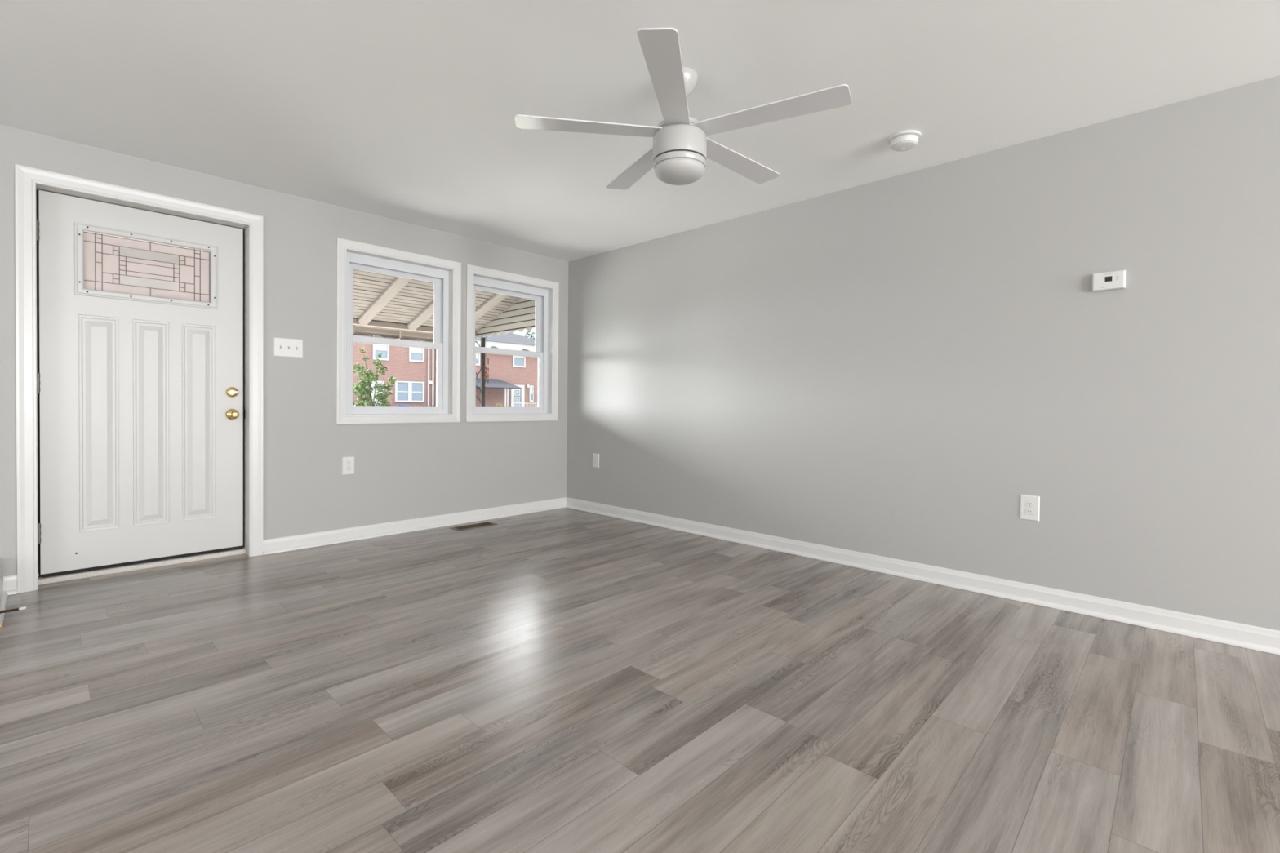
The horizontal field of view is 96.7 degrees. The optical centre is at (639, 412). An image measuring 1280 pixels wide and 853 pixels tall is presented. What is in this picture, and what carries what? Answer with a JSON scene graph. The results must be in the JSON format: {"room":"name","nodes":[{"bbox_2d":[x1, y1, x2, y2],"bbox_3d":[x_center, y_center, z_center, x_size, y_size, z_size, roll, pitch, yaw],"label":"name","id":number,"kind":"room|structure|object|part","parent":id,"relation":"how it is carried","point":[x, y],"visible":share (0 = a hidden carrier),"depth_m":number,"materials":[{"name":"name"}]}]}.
{"room":"empty living room","nodes":[
{"label":"empty living room","id":0,"kind":"room"},
{"bbox_2d":[0,124,568,582],"bbox_3d":[-2.832,-0.274,3.603,0.200,2.440,6.300,1,1,44],"label":"wall","id":1,"kind":"structure","parent":0,"point":[403,471],"depth_m":4.03,"materials":[{"name":"grey paint"}]},
{"bbox_2d":[14,164,262,593],"bbox_3d":[-2.963,-0.176,3.453,0.220,2.246,1.105,1,1,44],"label":"trim","id":2,"kind":"structure","parent":1,"relation":"attached to","point":[28,180],"depth_m":3.18,"materials":[{"name":"white paint"}]},
{"bbox_2d":[35,190,243,577],"bbox_3d":[-2.968,-0.154,3.447,0.112,2.130,0.946,1,1,44],"label":"door","id":3,"kind":"structure","parent":1,"relation":"in","point":[140,377],"depth_m":3.41,"materials":[{"name":"white paint"}]},
{"bbox_3d":[-2.961,-0.873,3.445,0.016,0.407,0.658,1,1,44],"label":"lite frame","id":4,"kind":"part","parent":3,"relation":"part of","materials":[{"name":"white paint"}]},
{"bbox_3d":[-2.976,-0.874,3.459,0.008,0.338,0.589,1,1,44],"label":"glass","id":5,"kind":"part","parent":3,"relation":"part of","materials":[{"name":"glass"}]},
{"bbox_3d":[-2.664,0.010,3.728,0.056,0.057,0.057,1,1,44],"label":"knob","id":6,"kind":"part","parent":3,"relation":"part of","materials":[{"name":"gold metal"}]},
{"bbox_2d":[3,497,566,595],"bbox_3d":[-2.023,0.896,4.312,0.030,0.096,3.740,1,1,44],"label":"baseboard","id":7,"kind":"structure","parent":1,"relation":"attached to","point":[280,544],"depth_m":4.40,"materials":[{"name":"white paint"}]},
{"bbox_2d":[273,337,302,358],"bbox_3d":[-2.401,-0.446,3.891,0.020,0.128,0.177,1,1,44],"label":"light switch","id":8,"kind":"object","parent":1,"relation":"attached to","point":[282,347],"visible":1,"depth_m":3.89,"materials":[{"name":"white plastic"}]},
{"bbox_2d":[342,456,354,475],"bbox_3d":[-2.145,0.389,4.187,0.009,0.132,0.086,1,1,44],"label":"wall outlet","id":9,"kind":"object","parent":1,"relation":"attached to","point":[348,463],"visible":1,"depth_m":4.18,"materials":[{"name":"white plastic"}]},
{"bbox_2d":[335,237,461,424],"bbox_3d":[-1.917,-0.593,4.518,0.186,1.343,0.972,1,1,44],"label":"window","id":10,"kind":"structure","parent":1,"relation":"in","point":[445,274],"depth_m":4.53,"materials":[{"name":"white paint"}]},
{"bbox_3d":[-1.955,-0.841,4.553,0.028,0.600,0.764,1,1,44],"label":"sash","id":11,"kind":"part","parent":10,"relation":"part of","materials":[{"name":"white plastic"}]},
{"bbox_3d":[-1.931,-0.302,4.533,0.029,0.564,0.764,1,1,44],"label":"sash","id":12,"kind":"part","parent":10,"relation":"part of","materials":[{"name":"white plastic"}]},
{"bbox_2d":[353,269,535,342],"bbox_3d":[-3.725,-1.256,4.451,2.185,0.823,6.500,1,1,44],"label":"awning","id":13,"kind":"object","parent":1,"relation":"attached to","point":[384,304],"visible":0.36,"depth_m":6.44,"materials":[{"name":"beige metal"}]},
{"bbox_2d":[484,357,488,382],"bbox_3d":[-1.959,-0.726,7.259,0.012,0.740,0.062,1,1,44],"label":"wind chime","id":14,"kind":"object","parent":13,"relation":"hanging from","point":[485,367],"visible":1,"depth_m":7.26,"materials":[{"name":"metal"}]},
{"bbox_2d":[475,297,535,338],"bbox_3d":[-1.457,-1.304,6.725,2.045,0.710,0.016,1,1,44],"label":"awning","id":15,"kind":"object","parent":13,"relation":"hanging from","point":[519,316],"depth_m":6.76,"materials":[{"name":"beige metal"}]},
{"bbox_2d":[465,264,559,422],"bbox_3d":[-1.204,-0.597,5.266,0.186,1.343,0.983,1,1,44],"label":"window","id":16,"kind":"structure","parent":1,"relation":"in","point":[545,293],"depth_m":5.33,"materials":[{"name":"white paint"}]},
{"bbox_3d":[-1.242,-0.844,5.301,0.028,0.600,0.775,1,1,44],"label":"sash","id":17,"kind":"part","parent":16,"relation":"part of","materials":[{"name":"white plastic"}]},
{"bbox_3d":[-1.218,-0.305,5.280,0.029,0.564,0.775,1,1,44],"label":"sash","id":18,"kind":"part","parent":16,"relation":"part of","materials":[{"name":"white plastic"}]},
{"bbox_2d":[0,507,1279,852],"bbox_3d":[1.026,1.094,-0.072,10.900,0.120,6.300,1,1,44],"label":"floor","id":19,"kind":"structure","parent":0,"point":[562,680],"depth_m":1.90,"materials":[{"name":"grey laminate"}]},
{"bbox_2d":[449,521,497,531],"bbox_3d":[-1.381,0.942,4.738,0.152,0.004,0.366,1,1,44],"label":"floor vent","id":20,"kind":"object","parent":19,"relation":"in","point":[486,523],"visible":1,"depth_m":4.73,"materials":[{"name":"brown metal"}]},
{"bbox_2d":[0,0,1279,262],"bbox_3d":[1.051,-1.480,-0.107,10.900,0.150,6.300,1,1,44],"label":"ceiling","id":21,"kind":"structure","parent":0,"point":[401,110],"depth_m":2.52,"materials":[{"name":"white paint"}]},
{"bbox_2d":[514,27,852,189],"bbox_3d":[0.209,-1.226,2.487,1.356,0.446,1.309,1,1,44],"label":"ceiling fan","id":22,"kind":"object","parent":21,"relation":"hanging from","point":[681,148],"visible":1,"depth_m":2.35,"materials":[{"name":"white metal"}]},
{"bbox_3d":[-0.210,-1.209,2.407,0.623,0.017,0.132,0,1,-8],"label":"blade","id":23,"kind":"part","parent":22,"relation":"part of","materials":[{"name":"white"}]},
{"bbox_3d":[0.004,-1.213,2.808,0.132,0.017,0.623,0,1,-26],"label":"blade","id":24,"kind":"part","parent":22,"relation":"part of","materials":[{"name":"white"}]},
{"bbox_3d":[0.105,-1.202,2.079,0.132,0.017,0.623,1,1,10],"label":"blade","id":25,"kind":"part","parent":22,"relation":"part of","materials":[{"name":"white"}]},
{"bbox_3d":[0.171,-1.029,2.462,0.219,0.052,0.219,1,1,44],"label":"lamp shade","id":26,"kind":"part","parent":22,"relation":"part of","materials":[{"name":"white glass"}]},
{"bbox_3d":[0.456,-1.207,2.724,0.143,0.017,0.626,1,1,44],"label":"blade","id":27,"kind":"part","parent":22,"relation":"part of","materials":[{"name":"white"}]},
{"bbox_3d":[0.514,-1.200,2.278,0.623,0.017,0.132,1,1,28],"label":"blade","id":28,"kind":"part","parent":22,"relation":"part of","materials":[{"name":"white"}]},
{"bbox_2d":[888,129,921,151],"bbox_3d":[1.385,-1.417,2.980,0.160,0.056,0.160,1,1,44],"label":"smoke detector","id":29,"kind":"object","parent":21,"relation":"attached to","point":[904,140],"visible":1,"depth_m":2.94,"materials":[{"name":"white plastic"}]},
{"bbox_2d":[566,75,1279,631],"bbox_3d":[3.216,-0.194,2.048,10.700,2.440,0.200,1,1,44],"label":"wall","id":30,"kind":"structure","parent":0,"point":[885,367],"depth_m":3.14,"materials":[{"name":"grey paint"}]},
{"bbox_2d":[592,453,599,467],"bbox_3d":[-0.420,0.451,5.377,0.086,0.132,0.009,1,1,44],"label":"wall outlet","id":31,"kind":"object","parent":30,"relation":"attached to","point":[595,456],"visible":1,"depth_m":5.37,"materials":[{"name":"white plastic"}]},
{"bbox_2d":[565,497,1279,655],"bbox_3d":[3.053,0.977,2.050,10.500,0.096,0.030,1,1,44],"label":"baseboard","id":32,"kind":"structure","parent":30,"relation":"attached to","point":[1242,635],"depth_m":3.12,"materials":[{"name":"white paint"}]},
{"bbox_2d":[1019,494,1039,521],"bbox_3d":[2.061,0.503,3.009,0.086,0.132,0.009,1,1,44],"label":"wall outlet","id":33,"kind":"object","parent":30,"relation":"attached to","point":[1029,504],"visible":1,"depth_m":3.01,"materials":[{"name":"white plastic"}]},
{"bbox_2d":[1025,508,1033,515],"bbox_3d":[2.061,0.523,3.010,0.036,0.029,0.008,1,1,44],"label":"receptacle","id":34,"kind":"object","parent":33,"relation":"attached to","point":[1028,511],"depth_m":3.01,"materials":[{"name":"white plastic"}]},
{"bbox_2d":[1025,501,1033,506],"bbox_3d":[2.061,0.482,3.009,0.034,0.027,0.008,1,1,44],"label":"receptacle","id":35,"kind":"object","parent":33,"relation":"attached to","point":[1028,504],"depth_m":3.01,"materials":[{"name":"white plastic"}]},
{"bbox_2d":[1092,270,1125,291],"bbox_3d":[2.286,-0.644,2.774,0.125,0.087,0.030,1,1,44],"label":"thermostat","id":36,"kind":"object","parent":30,"relation":"attached to","point":[1113,280],"visible":1,"depth_m":2.76,"materials":[{"name":"white plastic"}]},
{"bbox_3d":[-0.258,-0.177,-1.593,10.700,2.440,2.335,1,1,44],"label":"wall","id":37,"kind":"structure","parent":0,"visible":0},
{"bbox_2d":[0,577,8,626],"bbox_3d":[-3.092,0.908,2.751,0.613,0.096,0.030,1,1,44],"label":"baseboard","id":38,"kind":"structure","parent":37,"relation":"attached to","point":[3,595],"depth_m":2.82,"materials":[{"name":"white paint"}]},
{"bbox_3d":[-3.089,0.944,2.758,0.609,0.022,0.017,1,1,44],"label":"shoe moulding","id":39,"kind":"part","parent":38,"relation":"part of","materials":[{"name":"white paint"}]},
{"bbox_2d":[0,606,26,613],"bbox_3d":[-2.940,0.924,2.664,0.022,0.022,0.088,1,1,44],"label":"door stop","id":40,"kind":"object","parent":37,"relation":"attached to","point":[24,607],"visible":1,"depth_m":2.67,"materials":[{"name":"brown metal"}]},
{"label":"outside","id":41,"kind":"structure","parent":0,"visible":0},
{"bbox_3d":[-12.087,1.241,37.257,180.000,0.300,150.000,1,1,44],"label":"ground","id":42,"kind":"structure","parent":41,"visible":0},
{"bbox_2d":[352,346,395,405],"bbox_3d":[-6.094,0.004,13.009,0.822,2.961,1.053,1,1,44],"label":"sapling","id":43,"kind":"object","parent":42,"relation":"on","point":[362,388],"visible":0.59,"depth_m":12.93,"materials":[{"name":"green plant"}]},
{"bbox_2d":[352,330,435,406],"bbox_3d":[-22.482,-3.606,40.589,8.600,9.100,12.900,1,1,44],"label":"house","id":44,"kind":"structure","parent":42,"relation":"on","point":[413,368],"depth_m":40.68,"materials":[{"name":"red brick"}]},
{"bbox_3d":[-18.223,-0.809,39.455,0.140,2.820,0.880,1,1,44],"label":"door","id":45,"kind":"part","parent":44,"relation":"part of","materials":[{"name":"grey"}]},
{"bbox_3d":[-18.238,-0.774,39.469,0.060,2.650,0.620,1,1,44],"label":"door","id":46,"kind":"part","parent":44,"relation":"part of","materials":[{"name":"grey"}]},
{"bbox_3d":[-18.040,-4.061,39.583,0.060,0.564,0.860,1,1,44],"label":"pane","id":47,"kind":"part","parent":44,"relation":"part of","materials":[{"name":"blue glass"}]},
{"bbox_3d":[-18.035,-4.561,39.576,0.060,0.316,0.860,1,1,44],"label":"pane","id":48,"kind":"part","parent":44,"relation":"part of","materials":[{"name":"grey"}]},
{"bbox_3d":[-17.016,-1.865,40.709,0.060,0.640,0.820,1,1,44],"label":"pane","id":49,"kind":"part","parent":44,"relation":"part of","materials":[{"name":"blue glass"}]},
{"bbox_3d":[-17.022,-1.175,40.719,0.060,0.620,0.820,1,1,44],"label":"pane","id":50,"kind":"part","parent":44,"relation":"part of","materials":[{"name":"blue glass"}]},
{"bbox_3d":[-16.282,-4.574,41.413,0.060,0.308,0.880,1,1,44],"label":"pane","id":51,"kind":"part","parent":44,"relation":"part of","materials":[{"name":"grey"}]},
{"bbox_3d":[-16.286,-4.083,41.420,0.060,0.552,0.880,1,1,44],"label":"pane","id":52,"kind":"part","parent":44,"relation":"part of","materials":[{"name":"blue glass"}]},
{"bbox_3d":[-16.280,-1.868,41.480,0.060,0.640,0.820,1,1,44],"label":"pane","id":53,"kind":"part","parent":44,"relation":"part of","materials":[{"name":"blue glass"}]},
{"bbox_3d":[-16.287,-1.178,41.489,0.060,0.620,0.820,1,1,44],"label":"pane","id":54,"kind":"part","parent":44,"relation":"part of","materials":[{"name":"blue glass"}]},
{"bbox_2d":[434,332,537,406],"bbox_3d":[-13.693,-3.212,49.012,10.700,8.250,11.580,1,1,44],"label":"house","id":55,"kind":"structure","parent":42,"relation":"on","point":[511,378],"depth_m":47.00,"materials":[{"name":"red brick"}]},
{"bbox_3d":[-10.631,-0.775,44.913,0.090,2.350,0.090,1,1,44],"label":"porch post","id":56,"kind":"part","parent":55,"relation":"part of","materials":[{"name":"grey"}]},
{"bbox_3d":[-10.493,-0.776,45.057,0.090,2.350,0.090,1,1,44],"label":"porch post","id":57,"kind":"part","parent":55,"relation":"part of","materials":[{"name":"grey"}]},
{"bbox_3d":[-10.311,-0.887,47.758,0.060,2.500,0.760,1,1,44],"label":"glass panel","id":58,"kind":"part","parent":55,"relation":"part of","materials":[{"name":"white glass"}]},
{"bbox_3d":[-10.195,-4.292,47.798,0.060,0.710,0.980,1,1,44],"label":"pane","id":59,"kind":"part","parent":55,"relation":"part of","materials":[{"name":"blue glass"}]},
{"bbox_2d":[511,402,536,406],"bbox_3d":[-9.354,0.080,45.771,0.060,1.840,2.360,1,1,44],"label":"porch railing","id":60,"kind":"object","parent":42,"relation":"on","point":[511,402],"visible":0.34,"depth_m":45.68,"materials":[{"name":"grey"}]},
{"bbox_2d":[523,329,534,339],"bbox_3d":[-14.419,-5.482,78.233,4.330,11.967,4.360,0,1,-13],"label":"tree","id":61,"kind":"object","parent":42,"relation":"on","point":[531,335],"visible":0.06,"depth_m":77.39,"materials":[{"name":"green plant"}]},
{"bbox_3d":[-3.477,1.333,4.849,2.400,0.580,8.000,1,1,44],"label":"floor","id":62,"kind":"structure","parent":42,"relation":"on","visible":0},
{"bbox_2d":[475,337,484,406],"bbox_3d":[-2.167,0.018,7.349,0.044,2.005,0.344,1,1,44],"label":"post","id":63,"kind":"object","parent":62,"relation":"on","point":[482,399],"visible":0.29,"depth_m":7.43,"materials":[{"name":"wood"}]}
]}

